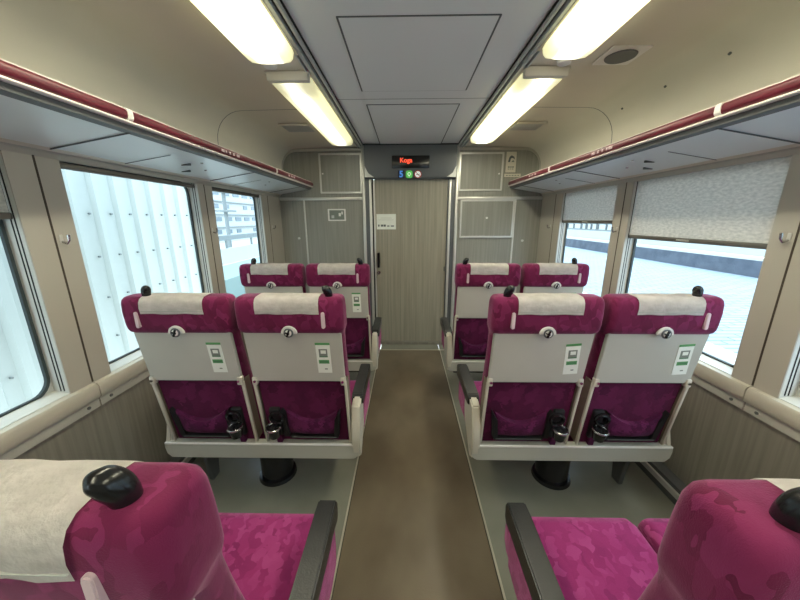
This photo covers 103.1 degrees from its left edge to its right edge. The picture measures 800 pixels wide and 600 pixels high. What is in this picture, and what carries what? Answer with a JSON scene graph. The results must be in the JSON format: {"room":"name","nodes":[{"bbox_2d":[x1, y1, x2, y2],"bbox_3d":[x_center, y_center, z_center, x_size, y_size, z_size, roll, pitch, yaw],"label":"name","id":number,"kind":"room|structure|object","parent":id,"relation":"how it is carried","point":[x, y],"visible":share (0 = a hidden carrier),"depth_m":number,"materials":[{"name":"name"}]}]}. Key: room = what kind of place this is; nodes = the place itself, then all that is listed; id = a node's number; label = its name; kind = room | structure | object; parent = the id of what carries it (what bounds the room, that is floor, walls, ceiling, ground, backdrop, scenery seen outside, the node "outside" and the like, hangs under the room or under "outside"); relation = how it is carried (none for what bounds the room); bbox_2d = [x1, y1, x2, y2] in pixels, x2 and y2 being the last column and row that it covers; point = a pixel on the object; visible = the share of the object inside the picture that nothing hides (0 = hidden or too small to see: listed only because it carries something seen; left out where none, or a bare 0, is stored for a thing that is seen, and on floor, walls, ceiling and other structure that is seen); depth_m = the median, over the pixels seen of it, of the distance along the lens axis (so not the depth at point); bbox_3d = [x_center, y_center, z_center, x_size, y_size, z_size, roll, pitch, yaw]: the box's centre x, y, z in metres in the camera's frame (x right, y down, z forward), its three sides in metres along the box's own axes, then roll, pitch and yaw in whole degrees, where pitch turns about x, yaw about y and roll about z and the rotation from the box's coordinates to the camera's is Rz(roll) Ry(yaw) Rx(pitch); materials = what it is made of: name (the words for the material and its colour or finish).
{"room":"train carriage","nodes":[
{"label":"train carriage","id":0,"kind":"room"},
{"bbox_2d":[0,142,284,461],"bbox_3d":[-1.393,0.396,0.796,0.092,1.850,5.900,0,14,1],"label":"wall","id":1,"kind":"structure","parent":0,"point":[132,425],"depth_m":1.34,"materials":[{"name":"plastic"}]},
{"bbox_2d":[0,153,68,429],"bbox_3d":[-1.399,0.038,0.785,0.072,0.940,0.835,0,14,1],"label":"window","id":2,"kind":"structure","parent":1,"relation":"in","point":[55,387],"depth_m":1.19,"materials":[{"name":"silver metal"}]},
{"bbox_2d":[0,183,12,218],"bbox_3d":[-1.388,-0.299,0.699,0.023,0.236,0.827,0,14,1],"label":"roller blind","id":3,"kind":"object","parent":2,"relation":"attached to","point":[4,213],"visible":1,"depth_m":1.10,"materials":[{"name":"fabric"}]},
{"bbox_2d":[58,235,70,244],"bbox_3d":[-1.330,-0.240,1.265,0.040,0.039,0.014,0,14,1],"label":"coat hook","id":4,"kind":"object","parent":1,"relation":"attached to","point":[61,239],"visible":1,"depth_m":1.26,"materials":[{"name":"silver metal"}]},
{"bbox_2d":[0,356,149,459],"bbox_3d":[-1.382,0.555,0.836,0.093,0.127,5.900,0,14,1],"label":"trim","id":5,"kind":"structure","parent":1,"relation":"attached to","point":[29,431],"depth_m":1.27,"materials":[{"name":"beige plastic"}]},
{"bbox_2d":[59,161,212,371],"bbox_3d":[-1.381,-0.215,1.786,0.072,0.940,0.860,0,14,1],"label":"window","id":6,"kind":"structure","parent":1,"relation":"in","point":[191,193],"depth_m":2.14,"materials":[{"name":"silver metal"}]},
{"bbox_2d":[59,162,193,187],"bbox_3d":[-1.372,-0.644,1.677,0.020,0.024,0.852,0,14,1],"label":"roller blind","id":7,"kind":"object","parent":6,"relation":"attached to","point":[66,166],"visible":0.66,"depth_m":1.54,"materials":[{"name":"grey fabric"}]},
{"bbox_2d":[0,58,312,193],"bbox_3d":[-1.171,-0.479,0.573,0.386,0.131,5.865,0,14,1],"label":"luggage rack","id":8,"kind":"object","parent":1,"relation":"attached to","point":[36,108],"visible":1,"depth_m":1.19,"materials":[{"name":"white metal"}]},
{"bbox_2d":[168,457,196,463],"bbox_3d":[-1.317,1.198,0.987,0.080,0.100,5.880,0,14,1],"label":"baseboard","id":9,"kind":"structure","parent":1,"relation":"attached to","point":[191,460],"depth_m":1.87,"materials":[{"name":"silver metal"}]},
{"bbox_2d":[213,187,267,262],"bbox_3d":[-1.364,-0.457,2.740,0.072,0.940,0.790,0,14,1],"label":"window","id":10,"kind":"structure","parent":1,"relation":"in","point":[256,201],"depth_m":3.08,"materials":[{"name":"silver metal"}]},
{"bbox_2d":[212,187,258,197],"bbox_3d":[-1.355,-0.886,2.632,0.020,0.024,0.782,0,14,1],"label":"roller blind","id":11,"kind":"object","parent":10,"relation":"attached to","point":[213,189],"visible":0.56,"depth_m":2.57,"materials":[{"name":"grey fabric"}]},
{"bbox_2d":[0,0,799,194],"bbox_3d":[0.058,-0.654,0.504,2.840,0.520,5.900,0,14,1],"label":"ceiling","id":12,"kind":"structure","parent":0,"point":[164,61],"depth_m":1.44,"materials":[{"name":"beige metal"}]},
{"bbox_2d":[190,0,297,63],"bbox_3d":[-0.586,-0.911,0.742,0.232,0.056,1.435,0,14,1],"label":"ceiling light","id":13,"kind":"object","parent":12,"relation":"attached to","point":[250,26],"visible":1,"depth_m":1.17,"materials":[{"name":"beige plastic"}]},
{"bbox_2d":[263,64,276,69],"bbox_3d":[-0.624,-1.129,1.526,0.068,0.020,0.068,0,14,1],"label":"ceiling sensor","id":14,"kind":"object","parent":12,"relation":"attached to","point":[267,66],"visible":0.64,"depth_m":1.52,"materials":[{"name":"white plastic"}]},
{"bbox_2d":[278,123,314,131],"bbox_3d":[-0.830,-1.390,2.577,0.230,0.016,0.230,0,14,1],"label":"ceiling vent","id":15,"kind":"object","parent":12,"relation":"in","point":[291,127],"visible":1,"depth_m":2.56,"materials":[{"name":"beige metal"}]},
{"bbox_2d":[282,125,314,131],"bbox_3d":[-0.830,-1.397,2.586,0.220,0.005,0.210,0,14,1],"label":"vent grille","id":16,"kind":"object","parent":15,"relation":"attached to","point":[291,128],"depth_m":2.58,"materials":[{"name":"beige metal"}]},
{"bbox_2d":[264,70,353,145],"bbox_3d":[-0.558,-1.309,2.312,0.232,0.056,1.455,0,14,1],"label":"ceiling light","id":17,"kind":"object","parent":12,"relation":"attached to","point":[300,88],"visible":1,"depth_m":1.90,"materials":[{"name":"beige plastic"}]},
{"bbox_2d":[366,104,459,143],"bbox_3d":[0.097,-1.451,2.682,0.630,0.004,1.145,0,14,1],"label":"ceiling hatch","id":18,"kind":"object","parent":12,"relation":"attached to","point":[392,123],"visible":1,"depth_m":2.50,"materials":[{"name":"white"}]},
{"bbox_2d":[336,14,501,90],"bbox_3d":[0.077,-1.165,1.554,0.630,0.004,0.726,0,14,1],"label":"ceiling panel","id":19,"kind":"object","parent":12,"relation":"attached to","point":[445,52],"visible":1,"depth_m":1.43,"materials":[{"name":"white plastic"}]},
{"bbox_2d":[469,66,570,143],"bbox_3d":[0.737,-1.298,2.256,0.232,0.056,1.425,0,14,1],"label":"ceiling light","id":20,"kind":"object","parent":12,"relation":"attached to","point":[532,83],"visible":1,"depth_m":1.85,"materials":[{"name":"beige plastic"}]},
{"bbox_2d":[509,121,547,129],"bbox_3d":[1.019,-1.388,2.545,0.230,0.016,0.230,0,14,1],"label":"ceiling vent","id":21,"kind":"object","parent":12,"relation":"in","point":[526,125],"visible":1,"depth_m":2.52,"materials":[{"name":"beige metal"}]},
{"bbox_2d":[509,123,543,129],"bbox_3d":[1.020,-1.395,2.554,0.220,0.005,0.210,0,14,1],"label":"vent grille","id":22,"kind":"object","parent":21,"relation":"attached to","point":[518,126],"depth_m":2.55,"materials":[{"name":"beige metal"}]},
{"bbox_2d":[557,59,571,66],"bbox_3d":[0.776,-1.127,1.501,0.068,0.020,0.068,0,14,1],"label":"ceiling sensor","id":23,"kind":"object","parent":12,"relation":"attached to","point":[560,62],"visible":0.76,"depth_m":1.49,"materials":[{"name":"white plastic"}]},
{"bbox_2d":[537,0,649,58],"bbox_3d":[0.710,-0.908,0.714,0.232,0.056,1.425,0,14,1],"label":"ceiling light","id":24,"kind":"object","parent":12,"relation":"attached to","point":[587,24],"visible":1,"depth_m":1.16,"materials":[{"name":"beige plastic"}]},
{"bbox_2d":[592,45,652,64],"bbox_3d":[1.010,-1.115,1.454,0.170,0.012,0.170,0,14,1],"label":"ceiling speaker","id":25,"kind":"object","parent":12,"relation":"attached to","point":[617,54],"visible":1,"depth_m":1.43,"materials":[{"name":"white plastic"}]},
{"bbox_2d":[604,49,637,63],"bbox_3d":[1.010,-1.111,1.454,0.132,0.005,0.132,0,14,1],"label":"speaker grille","id":26,"kind":"object","parent":25,"relation":"attached to","point":[614,56],"depth_m":1.44,"materials":[{"name":"grey"}]},
{"bbox_2d":[280,146,541,314],"bbox_3d":[0.112,-0.566,3.600,3.120,2.330,0.060,0,14,1],"label":"wall","id":27,"kind":"structure","parent":0,"point":[328,241],"depth_m":3.51,"materials":[{"name":"laminate"}]},
{"bbox_2d":[328,209,345,220],"bbox_3d":[-0.692,-0.932,3.484,0.194,0.128,0.011,0,14,1],"label":"framed notice","id":28,"kind":"object","parent":27,"relation":"attached to","point":[333,214],"visible":1,"depth_m":3.48,"materials":[{"name":"paper"}]},
{"bbox_2d":[329,210,343,219],"bbox_3d":[-0.692,-0.933,3.486,0.164,0.100,0.005,0,14,1],"label":"print","id":29,"kind":"object","parent":28,"relation":"attached to","point":[333,214],"depth_m":3.48,"materials":[{"name":"grey"}]},
{"bbox_2d":[318,153,361,193],"bbox_3d":[-0.631,-1.342,3.376,0.450,0.400,0.017,0,14,1],"label":"upper cabinet","id":30,"kind":"object","parent":27,"relation":"attached to","point":[339,173],"visible":1,"depth_m":3.37,"materials":[{"name":"laminate"}]},
{"bbox_2d":[398,170,403,177],"bbox_3d":[0.012,-1.306,3.302,0.068,0.075,0.014,0,14,1],"label":"number sign","id":31,"kind":"object","parent":27,"relation":"attached to","point":[400,172],"visible":1,"depth_m":3.30,"materials":[{"name":"blue plastic"}]},
{"bbox_2d":[406,170,412,177],"bbox_3d":[0.095,-1.305,3.300,0.070,0.074,0.016,0,14,1],"label":"sign","id":32,"kind":"object","parent":27,"relation":"attached to","point":[409,173],"visible":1,"depth_m":3.30,"materials":[{"name":"green plastic"}]},
{"bbox_2d":[365,178,455,340],"bbox_3d":[0.112,-0.401,3.619,0.964,1.900,0.073,0,14,1],"label":"door","id":33,"kind":"structure","parent":27,"relation":"in","point":[410,287],"depth_m":3.59,"materials":[{"name":"laminate"}]},
{"bbox_2d":[376,214,395,228],"bbox_3d":[-0.152,-0.864,3.505,0.212,0.165,0.006,0,14,1],"label":"notice","id":34,"kind":"object","parent":33,"relation":"attached to","point":[384,221],"visible":1,"depth_m":3.50,"materials":[{"name":"white paper"}]},
{"bbox_2d":[363,143,457,179],"bbox_3d":[0.107,-1.436,3.303,0.958,0.333,0.088,0,14,1],"label":"panel","id":35,"kind":"object","parent":27,"relation":"attached to","point":[443,156],"depth_m":3.27,"materials":[{"name":"grey plastic"}]},
{"bbox_2d":[392,155,429,167],"bbox_3d":[0.109,-1.417,3.259,0.385,0.118,0.018,0,14,1],"label":"destination display","id":36,"kind":"object","parent":27,"relation":"attached to","point":[415,161],"visible":1,"depth_m":3.25,"materials":[{"name":"black"}]},
{"bbox_2d":[280,145,542,330],"bbox_3d":[0.111,-0.543,3.572,2.830,2.200,0.065,0,14,1],"label":"trim","id":37,"kind":"structure","parent":27,"relation":"attached to","point":[457,198],"depth_m":3.43,"materials":[{"name":"silver metal"}]},
{"bbox_2d":[282,147,540,169],"bbox_3d":[0.108,-1.420,3.342,2.744,0.332,0.020,0,14,1],"label":"trim","id":38,"kind":"structure","parent":27,"relation":"attached to","point":[461,148],"depth_m":3.30,"materials":[{"name":"beige"}]},
{"bbox_2d":[379,340,443,349],"bbox_3d":[0.118,0.532,3.746,0.830,0.030,0.235,0,14,1],"label":"trim","id":39,"kind":"structure","parent":27,"relation":"attached to","point":[382,341],"depth_m":3.80,"materials":[{"name":"beige metal"}]},
{"bbox_2d":[414,170,421,177],"bbox_3d":[0.185,-1.305,3.298,0.076,0.076,0.016,0,14,1],"label":"no smoking sign","id":40,"kind":"object","parent":27,"relation":"attached to","point":[417,174],"visible":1,"depth_m":3.29,"materials":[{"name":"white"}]},
{"bbox_2d":[458,152,504,190],"bbox_3d":[0.853,-1.350,3.347,0.460,0.380,0.017,0,14,1],"label":"upper cabinet","id":41,"kind":"object","parent":27,"relation":"attached to","point":[478,171],"visible":1,"depth_m":3.35,"materials":[{"name":"laminate"}]},
{"bbox_2d":[459,199,514,237],"bbox_3d":[0.945,-0.885,3.463,0.580,0.400,0.017,0,14,1],"label":"upper cabinet","id":42,"kind":"object","parent":27,"relation":"attached to","point":[478,218],"visible":1,"depth_m":3.46,"materials":[{"name":"laminate"}]},
{"bbox_2d":[505,152,516,171],"bbox_3d":[1.163,-1.444,3.325,0.104,0.200,0.005,0,14,1],"label":"poster","id":43,"kind":"object","parent":27,"relation":"attached to","point":[511,157],"visible":1,"depth_m":3.32,"materials":[{"name":"grey paper"}]},
{"bbox_2d":[504,174,520,176],"bbox_3d":[1.188,-1.318,3.357,0.170,0.030,0.004,0,14,1],"label":"sticker","id":44,"kind":"object","parent":27,"relation":"attached to","point":[505,175],"visible":1,"depth_m":3.36,"materials":[{"name":"grey"}]},
{"bbox_2d":[192,344,674,599],"bbox_3d":[0.065,1.257,1.039,3.040,0.053,6.000,0,14,1],"label":"floor","id":45,"kind":"structure","parent":0,"point":[420,517],"depth_m":1.72,"materials":[{"name":"brown"}]},
{"bbox_2d":[0,459,337,599],"bbox_3d":[-0.687,0.684,0.773,0.979,1.199,0.678,0,14,1],"label":"seat","id":46,"kind":"object","parent":45,"relation":"on","point":[70,529],"visible":1,"depth_m":0.35,"materials":[{"name":"fabric"}]},
{"bbox_2d":[219,513,313,599],"bbox_3d":[-0.455,0.862,0.943,0.436,0.148,0.429,0,14,1],"label":"seat cushion","id":47,"kind":"object","parent":46,"relation":"on","point":[262,552],"depth_m":0.99,"materials":[{"name":"fabric"}]},
{"bbox_2d":[121,285,370,486],"bbox_3d":[-0.671,0.450,1.699,0.979,1.199,0.678,0,14,1],"label":"seat","id":48,"kind":"object","parent":45,"relation":"on","point":[297,397],"visible":1,"depth_m":1.41,"materials":[{"name":"purple fabric"}]},
{"bbox_2d":[226,421,242,439],"bbox_3d":[-0.765,0.610,1.482,0.072,0.058,0.072,0,23,1],"label":"cup holder","id":49,"kind":"object","parent":48,"relation":"on","point":[234,428],"depth_m":1.47,"materials":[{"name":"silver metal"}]},
{"bbox_2d":[265,423,281,439],"bbox_3d":[-0.585,0.611,1.478,0.072,0.058,0.072,0,23,1],"label":"cup holder","id":50,"kind":"object","parent":48,"relation":"on","point":[274,430],"depth_m":1.46,"materials":[{"name":"silver metal"}]},
{"bbox_2d":[350,380,355,401],"bbox_3d":[-0.438,0.628,1.869,0.436,0.148,0.429,0,14,1],"label":"seat cushion","id":51,"kind":"object","parent":48,"relation":"on","point":[352,382],"depth_m":1.96,"materials":[{"name":"fabric"}]},
{"bbox_2d":[239,258,381,371],"bbox_3d":[-0.654,0.220,2.605,0.979,1.199,0.678,0,14,1],"label":"seat","id":52,"kind":"object","parent":45,"relation":"on","point":[351,280],"visible":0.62,"depth_m":2.22,"materials":[{"name":"purple fabric"}]},
{"bbox_2d":[440,258,589,372],"bbox_3d":[0.843,0.222,2.579,0.979,1.199,0.678,0,14,1],"label":"seat","id":53,"kind":"object","parent":45,"relation":"on","point":[475,283],"visible":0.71,"depth_m":2.20,"materials":[{"name":"purple fabric"}]},
{"bbox_2d":[457,285,724,489],"bbox_3d":[0.826,0.452,1.673,0.979,1.199,0.678,0,14,1],"label":"seat","id":54,"kind":"object","parent":45,"relation":"on","point":[541,397],"visible":1,"depth_m":1.38,"materials":[{"name":"purple fabric"}]},
{"bbox_2d":[474,381,481,400],"bbox_3d":[0.598,0.629,1.851,0.436,0.148,0.429,0,14,1],"label":"seat cushion","id":55,"kind":"object","parent":54,"relation":"on","point":[478,384],"depth_m":1.95,"materials":[{"name":"fabric"}]},
{"bbox_2d":[552,425,568,442],"bbox_3d":[0.731,0.612,1.455,0.072,0.058,0.072,0,23,1],"label":"cup holder","id":56,"kind":"object","parent":54,"relation":"on","point":[559,432],"depth_m":1.44,"materials":[{"name":"silver metal"}]},
{"bbox_2d":[592,424,609,442],"bbox_3d":[0.911,0.612,1.452,0.072,0.058,0.072,0,23,1],"label":"cup holder","id":57,"kind":"object","parent":54,"relation":"on","point":[600,432],"depth_m":1.44,"materials":[{"name":"silver metal"}]},
{"bbox_2d":[504,478,799,599],"bbox_3d":[0.810,0.687,0.742,0.979,1.199,0.690,0,14,1],"label":"seat","id":58,"kind":"object","parent":45,"relation":"on","point":[721,539],"visible":1,"depth_m":0.38,"materials":[{"name":"fabric"}]},
{"bbox_2d":[504,517,658,599],"bbox_3d":[0.581,0.864,0.925,0.436,0.148,0.429,0,14,1],"label":"seat cushion","id":59,"kind":"object","parent":58,"relation":"on","point":[590,558],"depth_m":0.97,"materials":[{"name":"fabric"}]},
{"bbox_2d":[637,518,668,553],"bbox_3d":[1.041,0.864,0.917,0.436,0.148,0.429,0,14,1],"label":"seat cushion","id":60,"kind":"object","parent":58,"relation":"on","point":[653,529],"depth_m":1.06,"materials":[{"name":"fabric"}]},
{"bbox_2d":[536,146,799,484],"bbox_3d":[1.515,0.400,0.745,0.092,1.850,5.900,0,14,1],"label":"wall","id":61,"kind":"structure","parent":0,"point":[711,437],"depth_m":1.37,"materials":[{"name":"plastic"}]},
{"bbox_2d":[556,193,567,262],"bbox_3d":[1.556,-0.454,2.689,0.072,0.940,0.790,0,14,1],"label":"window","id":62,"kind":"structure","parent":61,"relation":"in","point":[563,226],"depth_m":3.05,"materials":[{"name":"silver metal"}]},
{"bbox_2d":[562,185,617,223],"bbox_3d":[1.543,-0.772,2.609,0.023,0.276,0.782,0,14,1],"label":"roller blind","id":63,"kind":"object","parent":61,"relation":"attached to","point":[596,205],"visible":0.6,"depth_m":2.56,"materials":[{"name":"fabric"}]},
{"bbox_2d":[508,74,799,192],"bbox_3d":[1.287,-0.475,0.530,0.386,0.131,5.865,0,14,1],"label":"luggage rack","id":64,"kind":"object","parent":61,"relation":"attached to","point":[768,117],"visible":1,"depth_m":1.32,"materials":[{"name":"white metal"}]},
{"bbox_2d":[635,462,686,504],"bbox_3d":[1.443,1.202,0.939,0.080,0.100,5.880,0,14,1],"label":"baseboard","id":65,"kind":"structure","parent":61,"relation":"attached to","point":[659,473],"depth_m":1.73,"materials":[{"name":"silver metal"}]},
{"bbox_2d":[616,181,733,374],"bbox_3d":[1.539,-0.212,1.735,0.072,0.940,0.860,0,14,1],"label":"window","id":66,"kind":"structure","parent":61,"relation":"in","point":[630,243],"depth_m":2.12,"materials":[{"name":"silver metal"}]},
{"bbox_2d":[629,156,791,249],"bbox_3d":[1.526,-0.486,1.665,0.023,0.366,0.852,0,14,1],"label":"roller blind","id":67,"kind":"object","parent":66,"relation":"attached to","point":[736,205],"visible":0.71,"depth_m":1.54,"materials":[{"name":"fabric"}]},
{"bbox_2d":[691,360,799,441],"bbox_3d":[1.505,0.558,0.785,0.093,0.127,5.900,0,14,1],"label":"trim","id":68,"kind":"structure","parent":61,"relation":"attached to","point":[779,414],"depth_m":1.33,"materials":[{"name":"beige plastic"}]},
{"bbox_2d":[779,233,792,242],"bbox_3d":[1.470,-0.237,1.216,0.040,0.039,0.014,0,14,1],"label":"coat hook","id":69,"kind":"object","parent":61,"relation":"attached to","point":[788,239],"visible":1,"depth_m":1.21,"materials":[{"name":"silver metal"}]},
{"bbox_2d":[779,334,799,407],"bbox_3d":[1.521,0.042,0.734,0.072,0.940,0.835,0,14,1],"label":"window","id":70,"kind":"structure","parent":61,"relation":"in","point":[790,392],"depth_m":1.23,"materials":[{"name":"glass"}]},
{"label":"outside","id":71,"kind":"structure","parent":0,"visible":0},
{"bbox_2d":[220,239,258,265],"bbox_3d":[-30.223,-5.049,30.210,58.400,0.050,120.000,0,14,1],"label":"ground","id":72,"kind":"structure","parent":71,"point":[242,242],"depth_m":33.56,"materials":[{"name":"grey snow"}]},
{"bbox_2d":[0,169,201,413],"bbox_3d":[-2.773,0.055,0.837,0.030,4.200,7.500,0,14,1],"label":"corrugated fence","id":73,"kind":"object","parent":72,"relation":"on","point":[132,234],"visible":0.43,"depth_m":3.03,"materials":[{"name":"grey metal"}]},
{"bbox_2d":[212,191,236,247],"bbox_3d":[-12.067,-7.549,21.620,1.000,9.000,1.000,0,14,1],"label":"pole","id":74,"kind":"object","parent":72,"relation":"on","point":[224,210],"visible":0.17,"depth_m":21.94,"materials":[{"name":"grey metal"}]},
{"bbox_2d":[212,192,256,242],"bbox_3d":[-23.140,-11.833,38.684,8.250,9.000,32.000,0,14,1],"label":"apartment building","id":75,"kind":"structure","parent":72,"relation":"on","point":[242,221],"depth_m":37.49,"materials":[{"name":"grey concrete"}]},
{"bbox_2d":[219,232,258,264],"bbox_3d":[-9.581,-6.459,32.323,0.200,1.620,54.500,0,14,1],"label":"parapet","id":76,"kind":"object","parent":72,"relation":"on","point":[238,253],"visible":0.06,"depth_m":19.11,"materials":[{"name":"grey concrete"}]},
{"bbox_2d":[223,257,259,297],"bbox_3d":[-6.092,-6.241,33.090,3.150,0.800,53.000,0,14,1],"label":"roof","id":77,"kind":"structure","parent":72,"relation":"on","point":[233,284],"depth_m":9.94,"materials":[{"name":"grey"}]},
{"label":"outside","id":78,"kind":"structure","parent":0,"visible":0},
{"bbox_3d":[35.054,-6.219,33.912,51.200,0.100,110.000,0,14,1],"label":"ground","id":79,"kind":"structure","parent":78,"visible":0},
{"bbox_2d":[568,223,611,231],"bbox_3d":[12.647,-7.775,31.337,0.080,1.079,95.000,0,14,1],"label":"railing","id":80,"kind":"object","parent":79,"relation":"on","point":[581,224],"visible":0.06,"depth_m":20.82,"materials":[{"name":"grey metal"}]},
{"bbox_2d":[565,236,763,277],"bbox_3d":[9.580,-6.978,34.173,0.250,1.400,110.000,0,14,1],"label":"wall","id":81,"kind":"structure","parent":79,"relation":"on","point":[745,265],"depth_m":9.83,"materials":[{"name":"grey"}]},
{"bbox_2d":[567,224,765,256],"bbox_3d":[23.528,-8.448,28.394,6.060,7.000,100.000,0,14,1],"label":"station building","id":82,"kind":"structure","parent":79,"relation":"on","point":[598,235],"depth_m":24.33,"materials":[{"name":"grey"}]},
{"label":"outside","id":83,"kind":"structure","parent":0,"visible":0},
{"bbox_2d":[563,246,757,353],"bbox_3d":[5.930,-7.103,34.206,7.050,0.150,110.000,0,14,1],"label":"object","id":84,"kind":"object","parent":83,"point":[647,276],"depth_m":7.24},
{"bbox_2d":[582,292,736,364],"bbox_3d":[4.105,-7.181,34.218,0.300,0.006,110.000,0,14,1],"label":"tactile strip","id":85,"kind":"object","parent":84,"relation":"on","point":[723,354],"visible":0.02,"depth_m":3.53,"materials":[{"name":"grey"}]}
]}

